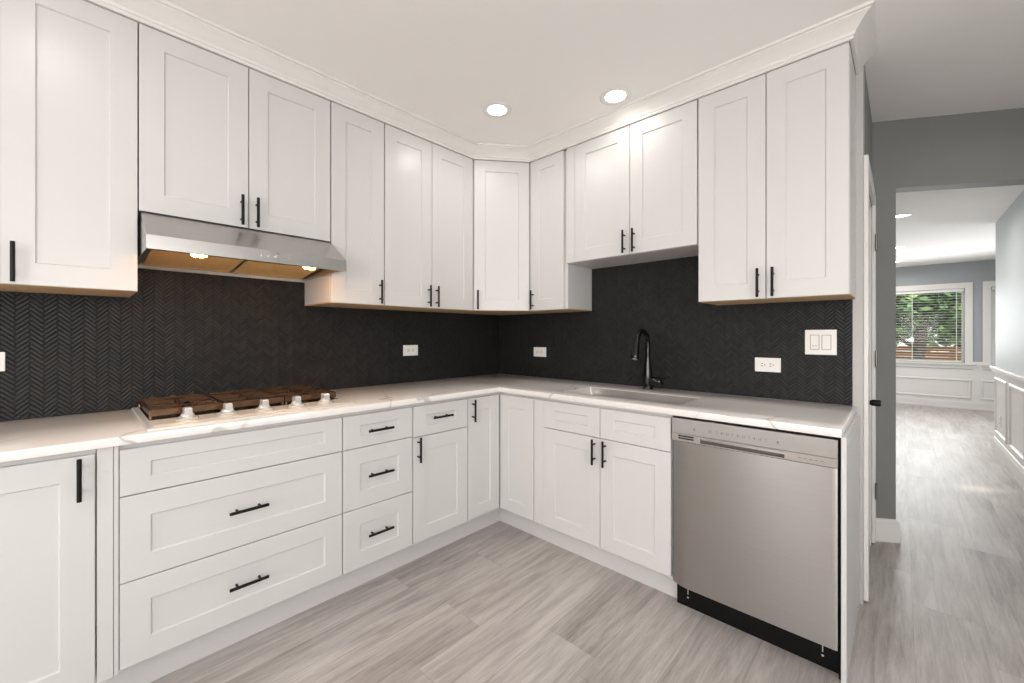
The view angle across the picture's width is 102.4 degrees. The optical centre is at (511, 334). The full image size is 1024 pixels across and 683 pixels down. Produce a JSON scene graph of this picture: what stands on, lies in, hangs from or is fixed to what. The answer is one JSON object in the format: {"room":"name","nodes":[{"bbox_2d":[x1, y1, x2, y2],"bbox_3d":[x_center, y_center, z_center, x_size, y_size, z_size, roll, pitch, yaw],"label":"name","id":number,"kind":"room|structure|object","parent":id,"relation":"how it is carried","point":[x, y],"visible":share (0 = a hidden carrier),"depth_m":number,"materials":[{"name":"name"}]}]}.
{"room":"kitchen","nodes":[
{"label":"kitchen","id":0,"kind":"room"},
{"bbox_2d":[4,265,491,624],"bbox_3d":[-1.862,-0.024,1.792,0.141,2.545,5.250,0,0,43],"label":"wall","id":1,"kind":"structure","parent":0,"point":[139,266],"depth_m":1.99,"materials":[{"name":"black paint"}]},
{"bbox_2d":[0,0,137,296],"bbox_3d":[-1.794,-0.691,1.463,0.391,1.045,0.663,0,0,43],"label":"upper cabinet","id":2,"kind":"object","parent":1,"relation":"attached to","point":[69,68],"visible":1,"depth_m":1.47,"materials":[{"name":"white paint"}]},
{"bbox_2d":[138,23,329,241],"bbox_3d":[-1.310,-0.848,1.974,0.391,0.731,0.738,0,0,43],"label":"upper cabinet","id":3,"kind":"object","parent":1,"relation":"attached to","point":[222,141],"visible":0.92,"depth_m":1.81,"materials":[{"name":"white paint"}]},
{"bbox_2d":[138,212,345,279],"bbox_3d":[-1.251,-0.395,1.924,0.528,0.170,0.735,0,0,43],"label":"range hood","id":4,"kind":"object","parent":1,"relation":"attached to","point":[163,241],"visible":0.98,"depth_m":1.79,"materials":[{"name":"metal"}]},
{"bbox_2d":[191,254,206,257],"bbox_3d":[-1.244,-0.319,1.635,0.068,0.020,0.068,0,0,43],"label":"lamp","id":5,"kind":"object","parent":4,"relation":"attached to","point":[194,255],"depth_m":1.62,"materials":[{"name":"white"}]},
{"bbox_2d":[0,268,499,421],"bbox_3d":[-1.687,0.016,1.867,0.008,0.634,4.600,0,0,43],"label":"tile backsplash","id":6,"kind":"structure","parent":1,"relation":"attached to","point":[180,333],"depth_m":2.04,"materials":[{"name":"black tile"}]},
{"bbox_2d":[0,352,4,370],"bbox_3d":[-1.987,0.103,1.537,0.009,0.074,0.118,0,0,43],"label":"wall outlet","id":7,"kind":"object","parent":6,"relation":"attached to","point":[2,354],"visible":1,"depth_m":1.57,"materials":[{"name":"white plastic"}]},
{"bbox_2d":[403,345,417,355],"bbox_3d":[-0.711,0.109,2.887,0.009,0.074,0.118,0,0,43],"label":"wall outlet","id":8,"kind":"object","parent":6,"relation":"attached to","point":[408,350],"visible":1,"depth_m":2.88,"materials":[{"name":"white plastic"}]},
{"bbox_2d":[407,348,414,352],"bbox_3d":[-0.709,0.109,2.885,0.002,0.033,0.068,0,0,43],"label":"receptacle","id":9,"kind":"object","parent":8,"relation":"attached to","point":[409,350],"depth_m":2.88,"materials":[{"name":"plastic"}]},
{"bbox_2d":[305,102,383,307],"bbox_3d":[-0.950,-0.691,2.354,0.391,1.045,0.302,0,0,43],"label":"upper cabinet","id":10,"kind":"object","parent":1,"relation":"attached to","point":[356,139],"visible":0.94,"depth_m":2.25,"materials":[{"name":"white paint"}]},
{"bbox_2d":[362,124,472,311],"bbox_3d":[-0.614,-0.691,2.710,0.391,1.045,0.670,0,0,43],"label":"upper cabinet","id":11,"kind":"object","parent":1,"relation":"attached to","point":[428,186],"visible":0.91,"depth_m":2.56,"materials":[{"name":"white paint"}]},
{"bbox_2d":[444,160,554,314],"bbox_3d":[-0.095,-0.691,3.104,0.604,1.045,0.614,0,0,43],"label":"upper cabinet","id":12,"kind":"object","parent":1,"relation":"attached to","point":[501,189],"visible":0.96,"depth_m":2.88,"materials":[{"name":"white paint"}]},
{"bbox_2d":[84,0,1023,163],"bbox_3d":[0.328,-1.356,0.936,4.500,0.120,7.115,0,0,43],"label":"ceiling","id":13,"kind":"structure","parent":0,"point":[441,62],"depth_m":1.84,"materials":[{"name":"paint"}]},
{"bbox_2d":[483,102,511,117],"bbox_3d":[-0.086,-1.293,2.373,0.168,0.006,0.168,0,0,43],"label":"recessed light","id":14,"kind":"object","parent":13,"relation":"in","point":[493,109],"visible":1,"depth_m":2.37,"materials":[{"name":"white paint"}]},
{"bbox_2d":[600,87,631,104],"bbox_3d":[0.562,-1.293,2.236,0.168,0.006,0.168,0,0,43],"label":"recessed light","id":15,"kind":"object","parent":13,"relation":"in","point":[617,95],"visible":1,"depth_m":2.23,"materials":[{"name":"white paint"}]},
{"bbox_2d":[96,403,1023,682],"bbox_3d":[2.675,1.309,2.835,5.400,0.120,13.200,0,0,43],"label":"floor","id":16,"kind":"structure","parent":0,"point":[501,602],"depth_m":1.81,"materials":[{"name":"grey wood"}]},
{"bbox_2d":[0,449,95,682],"bbox_3d":[-1.801,0.745,1.250,0.654,0.760,0.743,0,0,43],"label":"base cabinet","id":17,"kind":"object","parent":16,"relation":"on","point":[48,503],"visible":0.87,"depth_m":1.25,"materials":[{"name":"white paint"}]},
{"bbox_2d":[0,374,855,462],"bbox_3d":[-0.365,0.349,1.546,2.353,0.030,3.250,0,0,43],"label":"countertop","id":18,"kind":"structure","parent":17,"relation":"on","point":[50,436],"depth_m":1.77,"materials":[{"name":"white stone"}]},
{"bbox_2d":[131,384,356,430],"bbox_3d":[-1.218,0.305,1.898,0.602,0.056,0.750,0,0,43],"label":"gas cooktop","id":19,"kind":"object","parent":18,"relation":"in","point":[159,413],"visible":1,"depth_m":1.78,"materials":[{"name":"dark brown wood"},{"name":"steel"}]},
{"bbox_2d":[565,387,699,404],"bbox_3d":[0.649,0.459,2.301,0.679,0.244,0.289,0,0,43],"label":"sink","id":20,"kind":"object","parent":18,"relation":"in","point":[677,400],"visible":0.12,"depth_m":2.42,"materials":[{"name":"metal"}]},
{"bbox_2d":[631,329,669,389],"bbox_3d":[0.820,0.148,2.426,0.176,0.370,0.242,0,0,40],"label":"faucet","id":21,"kind":"object","parent":18,"relation":"on","point":[649,381],"visible":1,"depth_m":2.50,"materials":[{"name":"black metal"}]},
{"bbox_2d":[97,415,341,682],"bbox_3d":[-1.270,0.745,1.812,0.654,0.760,0.800,0,0,43],"label":"base cabinet","id":22,"kind":"object","parent":16,"relation":"on","point":[217,530],"depth_m":1.54,"materials":[{"name":"white paint"}]},
{"bbox_2d":[93,508,499,682],"bbox_3d":[-1.000,1.187,1.807,0.015,0.124,2.656,0,0,43],"label":"toe kick","id":23,"kind":"object","parent":16,"relation":"on","point":[149,670],"visible":0.67,"depth_m":1.79,"materials":[{"name":"white paint"}]},
{"bbox_2d":[340,405,411,575],"bbox_3d":[-0.865,0.745,2.240,0.654,0.760,0.376,0,0,43],"label":"base cabinet","id":24,"kind":"object","parent":16,"relation":"on","point":[376,451],"visible":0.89,"depth_m":2.03,"materials":[{"name":"white paint"}]},
{"bbox_2d":[411,397,466,545],"bbox_3d":[-0.605,0.745,2.515,0.654,0.760,0.378,0,0,43],"label":"base cabinet","id":25,"kind":"object","parent":16,"relation":"on","point":[439,429],"visible":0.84,"depth_m":2.30,"materials":[{"name":"white paint"}]},
{"bbox_2d":[465,392,535,521],"bbox_3d":[-0.079,0.745,2.890,0.904,0.760,0.885,0,0,43],"label":"base cabinet","id":26,"kind":"object","parent":16,"relation":"on","point":[500,425],"visible":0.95,"depth_m":2.55,"materials":[{"name":"white paint"}]},
{"bbox_2d":[500,508,676,597],"bbox_3d":[0.360,1.187,2.359,1.204,0.124,0.015,0,0,43],"label":"board","id":27,"kind":"object","parent":16,"relation":"on","point":[661,582],"visible":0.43,"depth_m":2.26,"materials":[{"name":"white paint"}]},
{"bbox_2d":[534,397,673,577],"bbox_3d":[0.629,0.745,2.379,0.822,0.760,0.654,0,0,43],"label":"base cabinet","id":28,"kind":"object","parent":16,"relation":"on","point":[603,475],"visible":0.8,"depth_m":2.10,"materials":[{"name":"white paint"}]},
{"bbox_2d":[672,416,840,679],"bbox_3d":[1.155,0.807,1.891,0.604,0.884,0.621,0,0,43],"label":"dishwasher","id":29,"kind":"object","parent":16,"relation":"on","point":[757,510],"visible":0.97,"depth_m":1.63,"materials":[{"name":"silver metal"}]},
{"bbox_2d":[841,413,859,682],"bbox_3d":[1.392,0.807,1.688,0.016,0.884,0.626,0,0,43],"label":"end panel","id":30,"kind":"object","parent":16,"relation":"on","point":[850,441],"visible":0.86,"depth_m":1.54,"materials":[{"name":"white paint"}]},
{"bbox_2d":[508,255,852,405],"bbox_3d":[0.798,-0.024,2.793,2.348,2.545,0.141,0,0,43],"label":"wall","id":31,"kind":"structure","parent":0,"point":[696,255],"depth_m":2.02,"materials":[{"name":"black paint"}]},
{"bbox_2d":[530,150,591,312],"bbox_3d":[0.333,-0.691,2.887,0.309,1.045,0.341,0,0,43],"label":"upper cabinet","id":32,"kind":"object","parent":31,"relation":"attached to","point":[557,286],"visible":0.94,"depth_m":2.79,"materials":[{"name":"white paint"}]},
{"bbox_2d":[567,100,698,268],"bbox_3d":[0.746,-0.839,2.496,0.824,0.748,0.341,0,0,43],"label":"upper cabinet","id":33,"kind":"object","parent":31,"relation":"attached to","point":[633,189],"visible":0.96,"depth_m":2.36,"materials":[{"name":"white paint"}]},
{"bbox_2d":[500,256,851,405],"bbox_3d":[0.749,-0.065,2.735,2.338,0.796,0.008,0,0,43],"label":"tile backsplash","id":34,"kind":"structure","parent":31,"relation":"attached to","point":[701,347],"depth_m":2.48,"materials":[{"name":"black tile"}]},
{"bbox_2d":[534,347,545,356],"bbox_3d":[0.218,0.134,3.226,0.125,0.074,0.009,0,0,43],"label":"wall outlet","id":35,"kind":"object","parent":34,"relation":"attached to","point":[538,351],"visible":1,"depth_m":3.22,"materials":[{"name":"white plastic"}]},
{"bbox_2d":[755,357,780,372],"bbox_3d":[1.343,0.158,2.162,0.118,0.074,0.009,0,0,43],"label":"wall outlet","id":36,"kind":"object","parent":34,"relation":"attached to","point":[761,364],"visible":1,"depth_m":2.16,"materials":[{"name":"white plastic"}]},
{"bbox_2d":[760,361,774,367],"bbox_3d":[1.341,0.158,2.160,0.068,0.033,0.002,0,0,43],"label":"receptacle","id":37,"kind":"object","parent":36,"relation":"attached to","point":[763,364],"depth_m":2.16,"materials":[{"name":"plastic"}]},
{"bbox_2d":[805,330,836,354],"bbox_3d":[1.505,0.036,2.007,0.125,0.122,0.010,0,0,43],"label":"light switch","id":38,"kind":"object","parent":34,"relation":"attached to","point":[817,342],"visible":1,"depth_m":2.00,"materials":[{"name":"white plastic"}]},
{"bbox_2d":[699,42,854,304],"bbox_3d":[1.267,-0.691,2.004,0.603,1.045,0.341,0,0,43],"label":"upper cabinet","id":39,"kind":"object","parent":31,"relation":"attached to","point":[777,147],"visible":1,"depth_m":1.87,"materials":[{"name":"white paint"}]},
{"bbox_2d":[853,60,871,604],"bbox_3d":[1.891,-0.024,2.259,0.100,2.545,0.885,0,0,43],"label":"wall","id":40,"kind":"structure","parent":0,"point":[859,78],"depth_m":1.91,"materials":[{"name":"paint"}]},
{"bbox_2d":[86,0,877,162],"bbox_3d":[-0.672,-1.254,0.907,2.074,0.083,4.598,0,0,43],"label":"trim","id":41,"kind":"structure","parent":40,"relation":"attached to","point":[857,25],"depth_m":1.95,"materials":[{"name":"white paint"}]},
{"bbox_2d":[863,154,875,601],"bbox_3d":[1.917,0.200,2.200,0.018,2.073,0.800,0,0,43],"label":"trim","id":42,"kind":"structure","parent":40,"relation":"attached to","point":[868,185],"depth_m":1.92,"materials":[{"name":"white paint"}]},
{"bbox_2d":[869,198,870,545],"bbox_3d":[1.878,0.241,2.244,0.099,2.014,0.644,0,0,43],"label":"trim","id":43,"kind":"structure","parent":40,"relation":"attached to","point":[869,198],"depth_m":2.44,"materials":[{"name":"white paint"}]},
{"bbox_2d":[869,208,880,543],"bbox_3d":[1.948,0.244,2.235,0.101,1.986,0.700,0,0,43],"label":"door","id":44,"kind":"structure","parent":40,"relation":"in","point":[871,402],"depth_m":2.43,"materials":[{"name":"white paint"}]},
{"bbox_2d":[896,259,995,369],"bbox_3d":[7.229,0.009,7.433,4.700,2.480,0.140,0,0,43],"label":"wall","id":45,"kind":"structure","parent":0,"point":[976,272],"depth_m":6.96,"materials":[{"name":"paint"}]},
{"bbox_2d":[896,282,974,368],"bbox_3d":[7.035,-0.154,7.566,1.965,1.455,0.175,0,0,43],"label":"window","id":46,"kind":"structure","parent":45,"relation":"in","point":[968,286],"depth_m":7.00,"materials":[{"name":"white paint"}]},
{"bbox_2d":[896,288,963,362],"bbox_3d":[7.035,-0.157,7.567,1.719,1.255,0.048,0,0,43],"label":"window blind","id":47,"kind":"object","parent":46,"relation":"attached to","point":[944,290],"visible":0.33,"depth_m":7.23,"materials":[{"name":"plastic"}]},
{"bbox_2d":[896,362,993,403],"bbox_3d":[7.174,0.849,7.374,4.680,0.800,0.022,0,0,43],"label":"trim","id":48,"kind":"structure","parent":45,"relation":"attached to","point":[976,385],"depth_m":7.08,"materials":[{"name":"white paint"}]},
{"bbox_2d":[896,397,993,410],"bbox_3d":[7.166,1.191,7.366,4.680,0.115,0.028,0,0,43],"label":"baseboard","id":49,"kind":"structure","parent":45,"relation":"attached to","point":[900,400],"depth_m":7.08,"materials":[{"name":"white paint"}]},
{"bbox_2d":[980,281,995,369],"bbox_3d":[8.139,-0.154,6.521,0.955,1.455,0.175,0,0,43],"label":"window","id":50,"kind":"structure","parent":45,"relation":"in","point":[987,285],"depth_m":6.76,"materials":[{"name":"white paint"}]},
{"bbox_2d":[991,287,995,363],"bbox_3d":[8.140,-0.157,6.522,0.709,1.255,0.047,0,0,43],"label":"window blind","id":51,"kind":"object","parent":50,"relation":"attached to","point":[993,293],"visible":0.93,"depth_m":6.75,"materials":[{"name":"plastic"}]},
{"bbox_2d":[872,108,1023,518],"bbox_3d":[3.282,-0.024,2.320,2.200,2.545,0.100,0,0,13],"label":"wall","id":52,"kind":"structure","parent":0,"point":[976,149],"depth_m":2.47,"materials":[{"name":"grey paint"}]},
{"bbox_2d":[876,518,900,542],"bbox_3d":[2.274,1.181,2.535,0.138,0.135,0.116,0,0,13],"label":"baseboard","id":53,"kind":"structure","parent":52,"relation":"attached to","point":[887,530],"depth_m":2.48,"materials":[{"name":"white paint"}]},
{"bbox_2d":[896,185,1023,266],"bbox_3d":[4.799,-1.331,4.863,4.900,0.200,7.235,0,0,43],"label":"ceiling","id":54,"kind":"structure","parent":0,"point":[950,225],"depth_m":4.55,"materials":[{"name":"paint"}]},
{"bbox_2d":[896,214,911,217],"bbox_3d":[4.021,-1.228,4.259,0.168,0.006,0.168,0,0,43],"label":"recessed light","id":55,"kind":"object","parent":54,"relation":"in","point":[899,215],"visible":0.68,"depth_m":4.24,"materials":[{"name":"white paint"}]},
{"bbox_2d":[996,190,1023,375],"bbox_3d":[4.353,0.009,3.416,0.120,2.480,2.950,0,0,43],"label":"wall","id":56,"kind":"structure","parent":0,"point":[1010,226],"depth_m":3.91,"materials":[{"name":"grey paint"}]},
{"bbox_2d":[990,366,1023,466],"bbox_3d":[4.335,0.796,3.515,0.042,0.905,2.870,0,0,43],"label":"trim","id":57,"kind":"structure","parent":56,"relation":"attached to","point":[1008,385],"depth_m":3.85,"materials":[{"name":"white paint"}]},
{"bbox_2d":[991,436,1023,487],"bbox_3d":[4.384,1.181,3.470,0.148,0.135,2.870,0,0,43],"label":"baseboard","id":58,"kind":"structure","parent":56,"relation":"attached to","point":[1012,464],"depth_m":3.83,"materials":[{"name":"white paint"}]},
{"label":"outside","id":59,"kind":"structure","parent":0,"visible":0},
{"bbox_3d":[26.959,1.924,24.876,70.000,0.150,51.800,0,0,43],"label":"lawn","id":60,"kind":"structure","parent":59,"visible":0},
{"bbox_2d":[897,335,957,351],"bbox_3d":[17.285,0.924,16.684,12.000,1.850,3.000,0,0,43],"label":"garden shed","id":61,"kind":"object","parent":60,"relation":"on","point":[909,340],"visible":0.08,"depth_m":16.14,"materials":[{"name":"white"}]},
{"bbox_2d":[896,346,960,360],"bbox_3d":[11.091,1.081,11.735,14.100,1.535,0.122,0,0,43],"label":"wooden fence","id":62,"kind":"object","parent":60,"relation":"on","point":[902,351],"visible":0.11,"depth_m":11.23,"materials":[{"name":"brown wood"}]},
{"bbox_2d":[899,299,960,357],"bbox_3d":[13.554,-1.014,11.965,5.384,5.740,3.034,0,0,43],"label":"tree","id":63,"kind":"object","parent":60,"relation":"on","point":[937,327],"visible":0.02,"depth_m":12.33,"materials":[{"name":"green plant"}]},
{"bbox_2d":[896,290,995,359],"bbox_3d":[9.543,-1.006,10.363,5.325,5.722,2.888,0,0,38],"label":"tree","id":64,"kind":"object","parent":60,"relation":"on","point":[919,339],"visible":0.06,"depth_m":9.78,"materials":[{"name":"green plant"}]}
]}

